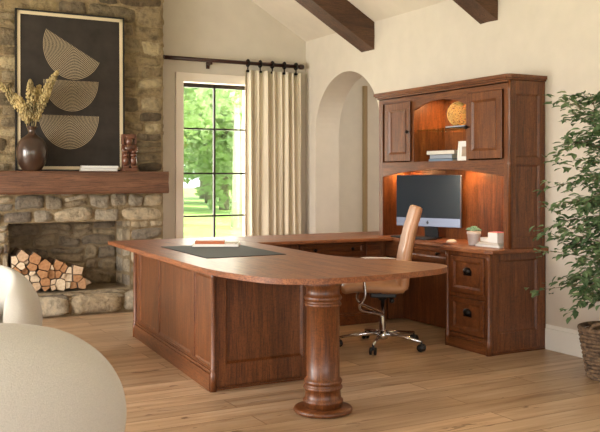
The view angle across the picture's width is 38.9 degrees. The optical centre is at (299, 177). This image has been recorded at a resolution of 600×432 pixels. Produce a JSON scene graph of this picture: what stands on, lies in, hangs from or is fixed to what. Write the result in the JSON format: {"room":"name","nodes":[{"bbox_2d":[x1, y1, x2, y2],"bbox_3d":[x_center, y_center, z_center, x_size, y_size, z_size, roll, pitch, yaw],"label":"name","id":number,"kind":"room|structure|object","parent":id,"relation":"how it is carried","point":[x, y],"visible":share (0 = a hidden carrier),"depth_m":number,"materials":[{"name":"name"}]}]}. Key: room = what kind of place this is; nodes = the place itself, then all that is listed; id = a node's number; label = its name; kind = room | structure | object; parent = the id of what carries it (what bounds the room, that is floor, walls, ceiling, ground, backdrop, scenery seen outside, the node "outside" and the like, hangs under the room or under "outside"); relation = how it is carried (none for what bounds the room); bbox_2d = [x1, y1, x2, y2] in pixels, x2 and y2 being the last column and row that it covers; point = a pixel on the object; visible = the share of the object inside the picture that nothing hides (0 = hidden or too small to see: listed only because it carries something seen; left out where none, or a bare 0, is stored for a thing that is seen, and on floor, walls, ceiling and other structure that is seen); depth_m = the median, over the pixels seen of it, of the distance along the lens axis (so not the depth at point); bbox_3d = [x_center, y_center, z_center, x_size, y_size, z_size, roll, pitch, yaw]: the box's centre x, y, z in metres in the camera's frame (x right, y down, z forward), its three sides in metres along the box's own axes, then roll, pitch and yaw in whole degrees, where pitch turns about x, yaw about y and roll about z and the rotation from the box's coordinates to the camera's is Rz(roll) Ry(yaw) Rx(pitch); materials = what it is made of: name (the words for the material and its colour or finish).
{"room":"home office","nodes":[
{"label":"home office","id":0,"kind":"room"},
{"bbox_2d":[163,0,305,238],"bbox_3d":[-3.287,-1.244,8.091,8.005,5.087,0.250,0,0,-29],"label":"wall","id":1,"kind":"structure","parent":0,"point":[241,30],"depth_m":9.28,"materials":[{"name":"beige paint"}]},
{"bbox_2d":[175,72,244,238],"bbox_3d":[-0.909,-0.022,9.276,1.015,2.205,0.185,0,0,-29],"label":"window","id":2,"kind":"structure","parent":1,"relation":"in","point":[180,77],"depth_m":9.05,"materials":[{"name":"beige"}]},
{"bbox_2d":[163,55,303,68],"bbox_3d":[-0.724,-1.234,9.277,1.690,0.108,0.127,0,0,-29],"label":"curtain rod","id":3,"kind":"object","parent":1,"relation":"attached to","point":[209,61],"visible":0.84,"depth_m":9.18,"materials":[{"name":"black metal"}]},
{"bbox_2d":[245,59,301,235],"bbox_3d":[-0.289,-0.010,9.483,0.706,2.580,0.136,0,0,-29],"label":"curtain","id":4,"kind":"object","parent":3,"relation":"hanging from","point":[272,99],"visible":0.65,"depth_m":9.47,"materials":[{"name":"fabric"}]},
{"bbox_2d":[42,311,599,431],"bbox_3d":[-0.083,1.350,4.316,10.000,0.100,11.550,0,0,-29],"label":"floor","id":5,"kind":"structure","parent":0,"point":[441,387],"depth_m":5.15,"materials":[{"name":"brown wood"}]},
{"bbox_2d":[0,265,42,325],"bbox_3d":[-2.163,0.940,5.494,1.003,0.720,0.853,0,0,1],"label":"barrel armchair","id":6,"kind":"object","parent":5,"relation":"on","point":[20,303],"visible":0.49,"depth_m":5.43,"materials":[{"name":"beige fabric"}]},
{"bbox_2d":[0,323,126,431],"bbox_3d":[-1.200,0.894,3.102,1.103,0.811,0.903,0,0,-9],"label":"barrel armchair","id":7,"kind":"object","parent":5,"relation":"on","point":[52,379],"visible":1,"depth_m":2.87,"materials":[{"name":"beige fabric"}]},
{"bbox_2d":[0,0,168,317],"bbox_3d":[-2.262,-1.189,8.330,1.917,4.978,0.935,0,0,-29],"label":"fireplace","id":8,"kind":"object","parent":5,"relation":"on","point":[72,217],"visible":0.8,"depth_m":8.43,"materials":[{"name":"brown stone"}]},
{"bbox_2d":[16,126,47,170],"bbox_3d":[-2.464,-0.270,7.811,0.278,0.409,0.278,0,0,-29],"label":"vase","id":9,"kind":"object","parent":8,"relation":"on","point":[31,150],"visible":1,"depth_m":7.72,"materials":[{"name":"ceramic"}]},
{"bbox_2d":[0,82,27,128],"bbox_3d":[-2.606,-0.639,7.723,0.290,0.468,0.096,0,0,-29],"label":"plume","id":10,"kind":"object","parent":9,"relation":"in","point":[8,92],"visible":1,"depth_m":7.70},
{"bbox_2d":[13,93,30,123],"bbox_3d":[-2.533,-0.590,7.752,0.171,0.369,0.098,0,0,-29],"label":"plume","id":11,"kind":"object","parent":9,"relation":"in","point":[27,120],"visible":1,"depth_m":7.73},
{"bbox_2d":[26,79,36,125],"bbox_3d":[-2.458,-0.655,7.772,0.102,0.499,0.106,0,0,-29],"label":"plume","id":12,"kind":"object","parent":9,"relation":"in","point":[31,92],"visible":1,"depth_m":7.75},
{"bbox_2d":[32,84,41,122],"bbox_3d":[-2.433,-0.635,7.826,0.107,0.461,0.097,0,0,-1],"label":"plume","id":13,"kind":"object","parent":9,"relation":"in","point":[38,88],"visible":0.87,"depth_m":7.82},
{"bbox_2d":[33,88,51,123],"bbox_3d":[-2.372,-0.619,7.815,0.176,0.427,0.097,0,0,-10],"label":"plume","id":14,"kind":"object","parent":9,"relation":"in","point":[45,99],"visible":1,"depth_m":7.79},
{"bbox_2d":[35,70,58,125],"bbox_3d":[-2.336,-0.705,7.840,0.218,0.599,0.104,0,0,-29],"label":"plume","id":15,"kind":"object","parent":9,"relation":"in","point":[52,79],"visible":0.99,"depth_m":7.82},
{"bbox_2d":[31,282,40,290],"bbox_3d":[-2.562,1.036,8.184,0.077,0.086,0.260,0,0,-29],"label":"log","id":16,"kind":"object","parent":8,"relation":"in","point":[36,285],"visible":0.66,"depth_m":8.07,"materials":[{"name":"brown wood"}]},
{"bbox_2d":[28,273,39,281],"bbox_3d":[-2.585,0.948,8.202,0.088,0.086,0.278,0,0,-29],"label":"log","id":17,"kind":"object","parent":16,"relation":"on","point":[34,278],"visible":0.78,"depth_m":8.08,"materials":[{"name":"brown wood"}]},
{"bbox_2d":[27,270,35,275],"bbox_3d":[-2.606,0.907,8.172,0.063,0.048,0.326,0,0,-29],"label":"log","id":18,"kind":"object","parent":17,"relation":"on","point":[30,273],"visible":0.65,"depth_m":8.03,"materials":[{"name":"brown wood"}]},
{"bbox_2d":[25,262,36,270],"bbox_3d":[-2.590,0.838,8.138,0.095,0.076,0.260,0,0,-29],"label":"log","id":19,"kind":"object","parent":18,"relation":"on","point":[30,266],"visible":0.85,"depth_m":8.03,"materials":[{"name":"brown wood"}]},
{"bbox_2d":[25,250,40,264],"bbox_3d":[-2.572,0.763,8.166,0.113,0.118,0.293,0,0,-29],"label":"log","id":20,"kind":"object","parent":19,"relation":"on","point":[33,257],"visible":0.84,"depth_m":8.04,"materials":[{"name":"brown wood"}]},
{"bbox_2d":[40,286,49,291],"bbox_3d":[-2.494,1.058,8.225,0.073,0.048,0.313,0,0,-29],"label":"log","id":21,"kind":"object","parent":8,"relation":"in","point":[44,288],"visible":0.63,"depth_m":8.10,"materials":[{"name":"brown wood"}]},
{"bbox_2d":[39,277,49,285],"bbox_3d":[-2.501,0.986,8.236,0.094,0.082,0.310,0,0,-29],"label":"log","id":22,"kind":"object","parent":21,"relation":"on","point":[45,281],"visible":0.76,"depth_m":8.10,"materials":[{"name":"brown wood"}]},
{"bbox_2d":[35,269,47,278],"bbox_3d":[-2.519,0.914,8.200,0.100,0.086,0.312,0,0,-29],"label":"log","id":23,"kind":"object","parent":22,"relation":"on","point":[40,273],"visible":0.72,"depth_m":8.07,"materials":[{"name":"brown wood"}]},
{"bbox_2d":[33,257,50,270],"bbox_3d":[-2.498,0.830,8.215,0.122,0.117,0.281,0,0,-29],"label":"log","id":24,"kind":"object","parent":23,"relation":"on","point":[45,265],"visible":0.79,"depth_m":8.10,"materials":[{"name":"brown wood"}]},
{"bbox_2d":[49,284,55,290],"bbox_3d":[-2.426,1.051,8.251,0.056,0.055,0.294,0,0,-29],"label":"log","id":25,"kind":"object","parent":8,"relation":"in","point":[52,287],"visible":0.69,"depth_m":8.13,"materials":[{"name":"brown wood"}]},
{"bbox_2d":[50,278,55,284],"bbox_3d":[-2.430,0.995,8.261,0.052,0.054,0.297,0,0,-29],"label":"log","id":26,"kind":"object","parent":25,"relation":"on","point":[52,281],"visible":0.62,"depth_m":8.13,"materials":[{"name":"brown wood"}]},
{"bbox_2d":[44,269,54,278],"bbox_3d":[-2.455,0.926,8.268,0.073,0.088,0.286,0,0,-29],"label":"log","id":27,"kind":"object","parent":26,"relation":"on","point":[51,273],"visible":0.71,"depth_m":8.14,"materials":[{"name":"brown wood"}]},
{"bbox_2d":[54,278,64,290],"bbox_3d":[-2.371,1.027,8.295,0.096,0.118,0.290,0,0,-29],"label":"log","id":28,"kind":"object","parent":8,"relation":"in","point":[60,283],"visible":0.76,"depth_m":8.17,"materials":[{"name":"brown wood"}]},
{"bbox_2d":[54,269,61,278],"bbox_3d":[-2.396,0.930,8.316,0.065,0.076,0.298,0,0,-29],"label":"log","id":29,"kind":"object","parent":28,"relation":"on","point":[58,273],"visible":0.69,"depth_m":8.19,"materials":[{"name":"brown wood"}]},
{"bbox_2d":[47,257,62,269],"bbox_3d":[-2.399,0.834,8.313,0.100,0.103,0.316,0,0,-29],"label":"log","id":30,"kind":"object","parent":29,"relation":"on","point":[56,264],"visible":0.78,"depth_m":8.18,"materials":[{"name":"brown wood"}]},
{"bbox_3d":[-2.342,0.946,8.293,0.045,0.051,0.272,0,0,-29],"label":"log","id":31,"kind":"object","parent":28,"relation":"on","visible":0},
{"bbox_2d":[59,262,67,272],"bbox_3d":[-2.346,0.867,8.326,0.077,0.097,0.266,0,0,-29],"label":"log","id":32,"kind":"object","parent":31,"relation":"on","point":[64,266],"visible":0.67,"depth_m":8.21,"materials":[{"name":"brown wood"}]},
{"bbox_2d":[65,281,70,288],"bbox_3d":[-2.316,1.037,8.352,0.051,0.068,0.316,0,0,-29],"label":"log","id":33,"kind":"object","parent":8,"relation":"in","point":[67,283],"visible":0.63,"depth_m":8.21,"materials":[{"name":"brown wood"}]},
{"bbox_2d":[15,8,124,170],"bbox_3d":[-2.199,-0.825,8.170,1.040,1.520,0.036,0,-1,-29],"label":"framed print","id":34,"kind":"object","parent":8,"relation":"on","point":[82,122],"visible":0.98,"depth_m":8.18,"materials":[{"name":"black paper"}]},
{"bbox_2d":[69,281,76,288],"bbox_3d":[-2.265,1.039,8.377,0.067,0.072,0.285,0,0,-29],"label":"log","id":35,"kind":"object","parent":8,"relation":"in","point":[73,284],"visible":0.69,"depth_m":8.25,"materials":[{"name":"brown wood"}]},
{"bbox_2d":[61,273,71,281],"bbox_3d":[-2.310,0.965,8.341,0.073,0.078,0.282,0,0,-29],"label":"log","id":36,"kind":"object","parent":35,"relation":"on","point":[68,277],"visible":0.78,"depth_m":8.22,"materials":[{"name":"brown wood"}]},
{"bbox_2d":[65,266,71,273],"bbox_3d":[-2.313,0.893,8.357,0.056,0.067,0.324,0,0,-29],"label":"log","id":37,"kind":"object","parent":36,"relation":"on","point":[69,269],"visible":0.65,"depth_m":8.22,"materials":[{"name":"brown wood"}]},
{"bbox_2d":[76,277,85,288],"bbox_3d":[-2.191,1.023,8.386,0.077,0.113,0.311,0,0,-29],"label":"log","id":38,"kind":"object","parent":8,"relation":"in","point":[81,284],"visible":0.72,"depth_m":8.25,"materials":[{"name":"brown wood"}]},
{"bbox_2d":[72,274,82,281],"bbox_3d":[-2.222,0.975,8.363,0.090,0.073,0.312,0,0,-29],"label":"log","id":39,"kind":"object","parent":38,"relation":"on","point":[75,277],"visible":0.69,"depth_m":8.23,"materials":[{"name":"brown wood"}]},
{"bbox_2d":[66,262,83,273],"bbox_3d":[-2.224,0.888,8.373,0.101,0.093,0.329,0,0,-29],"label":"log","id":40,"kind":"object","parent":39,"relation":"on","point":[76,269],"visible":0.81,"depth_m":8.23,"materials":[{"name":"brown wood"}]},
{"bbox_2d":[79,168,116,170],"bbox_3d":[-1.941,-0.079,8.178,0.350,0.028,0.090,0,0,-29],"label":"book","id":41,"kind":"object","parent":8,"relation":"on","point":[80,169],"visible":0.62,"depth_m":8.13,"materials":[{"name":"white paper"}]},
{"bbox_2d":[81,166,117,167],"bbox_3d":[-1.933,-0.106,8.184,0.350,0.024,0.083,0,0,-29],"label":"book","id":42,"kind":"object","parent":41,"relation":"on","point":[81,166],"visible":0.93,"depth_m":8.14,"materials":[{"name":"white paper"}]},
{"bbox_2d":[120,134,137,170],"bbox_3d":[-1.666,-0.246,8.291,0.171,0.362,0.104,0,0,-29],"label":"figurine","id":43,"kind":"object","parent":8,"relation":"on","point":[129,150],"visible":1,"depth_m":8.26,"materials":[{"name":"brown wood"}]},
{"bbox_3d":[-2.654,1.025,8.195,0.060,0.092,0.327,0,0,-29],"label":"log","id":44,"kind":"object","parent":8,"relation":"in","visible":0},
{"bbox_3d":[-2.658,0.950,8.161,0.063,0.068,0.281,0,0,-29],"label":"log","id":45,"kind":"object","parent":44,"relation":"on","visible":0},
{"bbox_2d":[17,267,27,274],"bbox_3d":[-2.676,0.880,8.165,0.066,0.067,0.298,0,0,-29],"label":"log","id":46,"kind":"object","parent":45,"relation":"on","point":[24,271],"visible":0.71,"depth_m":8.04,"materials":[{"name":"brown wood"}]},
{"bbox_2d":[10,261,24,269],"bbox_3d":[-2.697,0.828,8.117,0.085,0.074,0.321,0,0,-29],"label":"log","id":47,"kind":"object","parent":46,"relation":"on","point":[20,265],"visible":0.76,"depth_m":7.98,"materials":[{"name":"brown wood"}]},
{"bbox_2d":[11,247,28,261],"bbox_3d":[-2.687,0.733,8.144,0.111,0.114,0.326,0,0,-29],"label":"log","id":48,"kind":"object","parent":47,"relation":"on","point":[21,256],"visible":0.94,"depth_m":8.01,"materials":[{"name":"brown wood"}]},
{"bbox_3d":[-2.748,1.005,8.103,0.062,0.104,0.311,0,0,-29],"label":"log","id":49,"kind":"object","parent":8,"relation":"in","visible":0},
{"bbox_3d":[-2.697,1.010,8.137,0.076,0.085,0.323,0,0,-29],"label":"log","id":50,"kind":"object","parent":49,"relation":"on","visible":0},
{"bbox_3d":[-2.733,0.943,8.148,0.068,0.068,0.320,0,0,-29],"label":"log","id":51,"kind":"object","parent":50,"relation":"on","visible":0},
{"bbox_3d":[-2.736,0.878,8.103,0.084,0.094,0.329,0,0,-29],"label":"log","id":52,"kind":"object","parent":51,"relation":"on","visible":0},
{"bbox_2d":[8,254,17,264],"bbox_3d":[-2.744,0.777,8.096,0.063,0.088,0.308,0,0,-29],"label":"log","id":53,"kind":"object","parent":52,"relation":"on","point":[12,259],"visible":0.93,"depth_m":7.96,"materials":[{"name":"brown wood"}]},
{"bbox_2d":[108,237,446,418],"bbox_3d":[-0.345,0.914,6.009,1.367,0.772,3.187,0,0,-29],"label":"desk","id":54,"kind":"object","parent":5,"relation":"on","point":[229,322],"visible":1,"depth_m":5.33,"materials":[{"name":"brown wood"}]},
{"bbox_2d":[161,245,285,257],"bbox_3d":[-0.567,0.526,6.182,0.664,0.004,1.038,0,0,-29],"label":"desk pad","id":55,"kind":"object","parent":54,"relation":"on","point":[241,250],"visible":0.83,"depth_m":6.06,"materials":[{"name":"grey leather"}]},
{"bbox_2d":[192,241,239,246],"bbox_3d":[-0.649,0.513,6.608,0.350,0.020,0.280,0,0,-2],"label":"paper tray","id":56,"kind":"object","parent":55,"relation":"on","point":[227,243],"visible":0.75,"depth_m":6.47,"materials":[{"name":"white paper"}]},
{"bbox_2d":[195,239,225,243],"bbox_3d":[-0.696,0.501,6.606,0.225,0.035,0.170,0,0,-2],"label":"notebook","id":57,"kind":"object","parent":56,"relation":"in","point":[210,241],"visible":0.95,"depth_m":6.52,"materials":[{"name":"brown leather"}]},
{"bbox_2d":[222,232,392,325],"bbox_3d":[-0.051,0.914,7.533,1.655,0.772,0.795,0,0,-29],"label":"desk return","id":58,"kind":"object","parent":5,"relation":"on","point":[344,244],"visible":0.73,"depth_m":7.53,"materials":[{"name":"brown wood"}]},
{"bbox_2d":[340,205,425,354],"bbox_3d":[0.609,0.756,6.562,0.695,1.087,0.728,0,0,1],"label":"office chair","id":59,"kind":"object","parent":5,"relation":"on","point":[382,290],"visible":0.71,"depth_m":6.37,"materials":[{"name":"beige leather"}]},
{"bbox_2d":[347,231,547,356],"bbox_3d":[1.079,0.914,7.307,0.591,0.772,2.278,0,0,-29],"label":"credenza","id":60,"kind":"object","parent":5,"relation":"on","point":[483,305],"visible":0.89,"depth_m":6.42,"materials":[{"name":"brown wood"}]},
{"bbox_2d":[390,235,436,239],"bbox_3d":[0.986,0.520,7.414,0.110,0.014,0.500,0,0,-32],"label":"keyboard","id":61,"kind":"object","parent":60,"relation":"on","point":[396,236],"visible":0.58,"depth_m":7.28,"materials":[{"name":"black plastic"}]},
{"bbox_2d":[396,175,461,237],"bbox_3d":[1.138,0.251,7.482,0.664,0.553,0.135,0,0,41],"label":"computer monitor","id":62,"kind":"object","parent":60,"relation":"on","point":[439,197],"visible":0.94,"depth_m":7.44,"materials":[{"name":"silver metal"}]},
{"bbox_2d":[347,231,547,254],"bbox_3d":[1.079,0.544,7.307,0.591,0.032,2.278,0,0,-29],"label":"countertop","id":63,"kind":"structure","parent":60,"relation":"on","point":[461,245],"depth_m":6.55,"materials":[{"name":"brown wood"}]},
{"bbox_2d":[446,239,456,242],"bbox_3d":[1.244,0.514,6.974,0.105,0.025,0.060,0,0,-29],"label":"computer mouse","id":64,"kind":"object","parent":60,"relation":"on","point":[449,240],"visible":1,"depth_m":6.95,"materials":[{"name":"white paint"}]},
{"bbox_2d":[374,73,546,248],"bbox_3d":[1.272,-0.124,7.149,0.405,1.302,1.792,0,0,-29],"label":"hutch","id":65,"kind":"object","parent":60,"relation":"on","point":[503,132],"visible":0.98,"depth_m":6.83,"materials":[{"name":"brown wood"}]},
{"bbox_2d":[429,158,456,160],"bbox_3d":[1.262,-0.146,7.212,0.180,0.031,0.320,0,0,-29],"label":"book","id":66,"kind":"object","parent":65,"relation":"on","point":[450,159],"visible":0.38,"depth_m":7.12,"materials":[{"name":"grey paper"}]},
{"bbox_2d":[430,154,456,158],"bbox_3d":[1.264,-0.180,7.213,0.175,0.035,0.300,0,0,-29],"label":"book","id":67,"kind":"object","parent":66,"relation":"on","point":[443,156],"visible":0.8,"depth_m":7.13,"materials":[{"name":"grey paper"}]},
{"bbox_2d":[427,150,457,154],"bbox_3d":[1.258,-0.215,7.204,0.175,0.033,0.370,0,0,-29],"label":"book","id":68,"kind":"object","parent":67,"relation":"on","point":[440,152],"visible":0.75,"depth_m":7.13,"materials":[{"name":"beige paper"}]},
{"bbox_2d":[445,125,464,128],"bbox_3d":[1.335,-0.421,6.973,0.160,0.014,0.250,0,0,-29],"label":"book","id":69,"kind":"object","parent":65,"relation":"on","point":[456,126],"visible":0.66,"depth_m":6.98,"materials":[{"name":"grey paper"}]},
{"bbox_2d":[447,101,465,125],"bbox_3d":[1.313,-0.531,7.034,0.206,0.206,0.109,0,0,30],"label":"disc","id":70,"kind":"object","parent":69,"relation":"on","point":[458,104],"visible":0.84,"depth_m":7.01,"materials":[{"name":"gold metal"}]},
{"bbox_2d":[457,141,465,160],"bbox_3d":[1.335,-0.215,6.892,0.120,0.170,0.034,0,0,39],"label":"photo frame","id":71,"kind":"object","parent":65,"relation":"on","point":[461,155],"visible":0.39,"depth_m":6.91,"materials":[{"name":"white paint"}]},
{"bbox_2d":[461,146,465,155],"bbox_3d":[1.333,-0.216,6.890,0.048,0.080,0.002,0,-7,39],"label":"photo","id":72,"kind":"object","parent":71,"relation":"attached to","point":[463,148],"depth_m":6.89},
{"bbox_2d":[466,226,481,245],"bbox_3d":[1.363,0.451,6.667,0.118,0.152,0.118,0,0,-14],"label":"potted succulent","id":73,"kind":"object","parent":60,"relation":"on","point":[474,234],"visible":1,"depth_m":6.63,"materials":[{"name":"white ceramic"}]},
{"bbox_2d":[467,231,480,245],"bbox_3d":[1.365,0.473,6.670,0.112,0.108,0.112,0,0,-29],"label":"pot","id":74,"kind":"object","parent":73,"relation":"on","point":[473,236],"depth_m":6.63,"materials":[{"name":"white ceramic"}]},
{"bbox_2d":[475,244,503,247],"bbox_3d":[1.497,0.518,6.522,0.170,0.017,0.255,0,0,-33],"label":"book","id":75,"kind":"object","parent":60,"relation":"on","point":[480,245],"visible":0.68,"depth_m":6.45,"materials":[{"name":"white paper"}]},
{"bbox_2d":[478,241,503,245],"bbox_3d":[1.497,0.500,6.522,0.150,0.017,0.225,0,0,-31],"label":"book","id":76,"kind":"object","parent":75,"relation":"on","point":[479,242],"visible":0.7,"depth_m":6.46,"materials":[{"name":"beige paper"}]},
{"bbox_2d":[480,237,487,241],"bbox_3d":[1.483,0.475,6.589,0.130,0.031,0.105,0,0,-31],"label":"book","id":77,"kind":"object","parent":76,"relation":"on","point":[484,239],"visible":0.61,"depth_m":6.57,"materials":[{"name":"white paper"}]},
{"bbox_2d":[488,231,503,242],"bbox_3d":[1.514,0.452,6.481,0.120,0.079,0.105,0,0,-29],"label":"box","id":78,"kind":"object","parent":76,"relation":"on","point":[493,237],"visible":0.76,"depth_m":6.43,"materials":[{"name":"white paper"}]},
{"bbox_2d":[524,91,599,381],"bbox_3d":[1.921,0.302,5.494,0.840,1.995,1.016,0,0,-29],"label":"potted tree","id":79,"kind":"object","parent":5,"relation":"on","point":[589,338],"visible":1,"depth_m":5.49,"materials":[{"name":"green plant"}]},
{"bbox_2d":[577,321,599,381],"bbox_3d":[2.027,1.107,5.522,0.436,0.386,0.434,0,0,-29],"label":"basket","id":80,"kind":"object","parent":79,"relation":"attached to","point":[589,338],"depth_m":5.45,"materials":[{"name":"wicker"}]},
{"bbox_2d":[251,0,447,41],"bbox_3d":[-0.765,-2.694,3.486,8.005,2.546,10.750,0,0,-29],"label":"ceiling","id":81,"kind":"structure","parent":0,"point":[290,13],"depth_m":9.13,"materials":[{"name":"paint"}]},
{"bbox_2d":[295,0,374,51],"bbox_3d":[-0.910,-2.497,7.760,3.650,2.414,0.244,0,0,-29],"label":"ceiling beam","id":82,"kind":"structure","parent":81,"relation":"attached to","point":[341,16],"depth_m":8.42,"materials":[{"name":"brown wood"}]},
{"bbox_2d":[453,0,497,23],"bbox_3d":[-0.036,-2.497,6.162,3.650,2.414,0.225,0,0,-29],"label":"ceiling beam","id":83,"kind":"structure","parent":81,"relation":"attached to","point":[482,11],"depth_m":6.94,"materials":[{"name":"brown wood"}]},
{"bbox_2d":[339,76,378,232],"bbox_3d":[1.706,-0.200,9.342,1.835,3.000,4.250,0,0,-29],"label":"wall","id":84,"kind":"structure","parent":0,"point":[350,127],"depth_m":11.05,"materials":[{"name":"beige paint"}]},
{"bbox_2d":[362,86,367,231],"bbox_3d":[0.848,0.050,11.089,0.046,2.500,0.060,0,0,-29],"label":"trim","id":85,"kind":"structure","parent":84,"relation":"attached to","point":[364,88],"depth_m":11.07,"materials":[{"name":"brown paint"}]},
{"bbox_2d":[306,0,599,329],"bbox_3d":[2.602,-0.144,5.472,0.310,2.888,10.500,0,0,-29],"label":"wall","id":86,"kind":"structure","parent":0,"point":[558,40],"depth_m":7.17,"materials":[{"name":"beige paint"}]},
{"bbox_2d":[545,324,582,357],"bbox_3d":[2.518,1.205,5.283,0.018,0.190,10.250,0,0,-29],"label":"baseboard","id":87,"kind":"structure","parent":86,"relation":"attached to","point":[558,339],"depth_m":6.31,"materials":[{"name":"white paint"}]},
{"label":"outside","id":88,"kind":"structure","parent":0,"visible":0},
{"bbox_2d":[184,188,241,237],"bbox_3d":[-1.250,1.500,33.518,150.000,0.100,180.000,0,0,-29],"label":"garden","id":89,"kind":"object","parent":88,"point":[194,227],"depth_m":29.00,"materials":[{"name":"plant"}]},
{"bbox_2d":[184,87,220,140],"bbox_3d":[-3.706,-2.412,21.955,3.498,7.728,3.608,0,0,-29],"label":"tree","id":90,"kind":"object","parent":89,"relation":"on","point":[190,120],"visible":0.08,"depth_m":21.83,"materials":[{"name":"green plant"}]},
{"bbox_2d":[184,164,229,198],"bbox_3d":[-6.956,-5.455,60.279,7.055,13.814,6.912,0,0,-29],"label":"tree","id":91,"kind":"object","parent":89,"relation":"on","point":[202,196],"visible":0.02,"depth_m":59.87,"materials":[{"name":"green plant"}]},
{"bbox_2d":[184,97,231,202],"bbox_3d":[-5.084,-4.953,49.572,6.265,12.811,6.868,0,0,-22],"label":"tree","id":92,"kind":"object","parent":89,"relation":"on","point":[207,197],"visible":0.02,"depth_m":49.32,"materials":[{"name":"green plant"}]},
{"bbox_2d":[184,88,239,209],"bbox_3d":[-3.663,-5.030,38.557,6.544,13.736,6.736,0,0,-29],"label":"tree","id":93,"kind":"object","parent":89,"relation":"on","point":[202,149],"visible":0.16,"depth_m":37.74,"materials":[{"name":"green plant"}]},
{"bbox_2d":[195,89,241,226],"bbox_3d":[-2.314,-2.182,25.338,4.601,7.270,3.592,0,0,15],"label":"slender tree","id":94,"kind":"object","parent":89,"relation":"on","point":[235,94],"visible":0.1,"depth_m":25.10,"materials":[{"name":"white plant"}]},
{"bbox_2d":[203,89,241,217],"bbox_3d":[-2.190,-2.205,30.699,3.678,7.315,3.294,0,0,-29],"label":"slender tree","id":95,"kind":"object","parent":89,"relation":"on","point":[230,116],"visible":0.09,"depth_m":30.66,"materials":[{"name":"green plant"}]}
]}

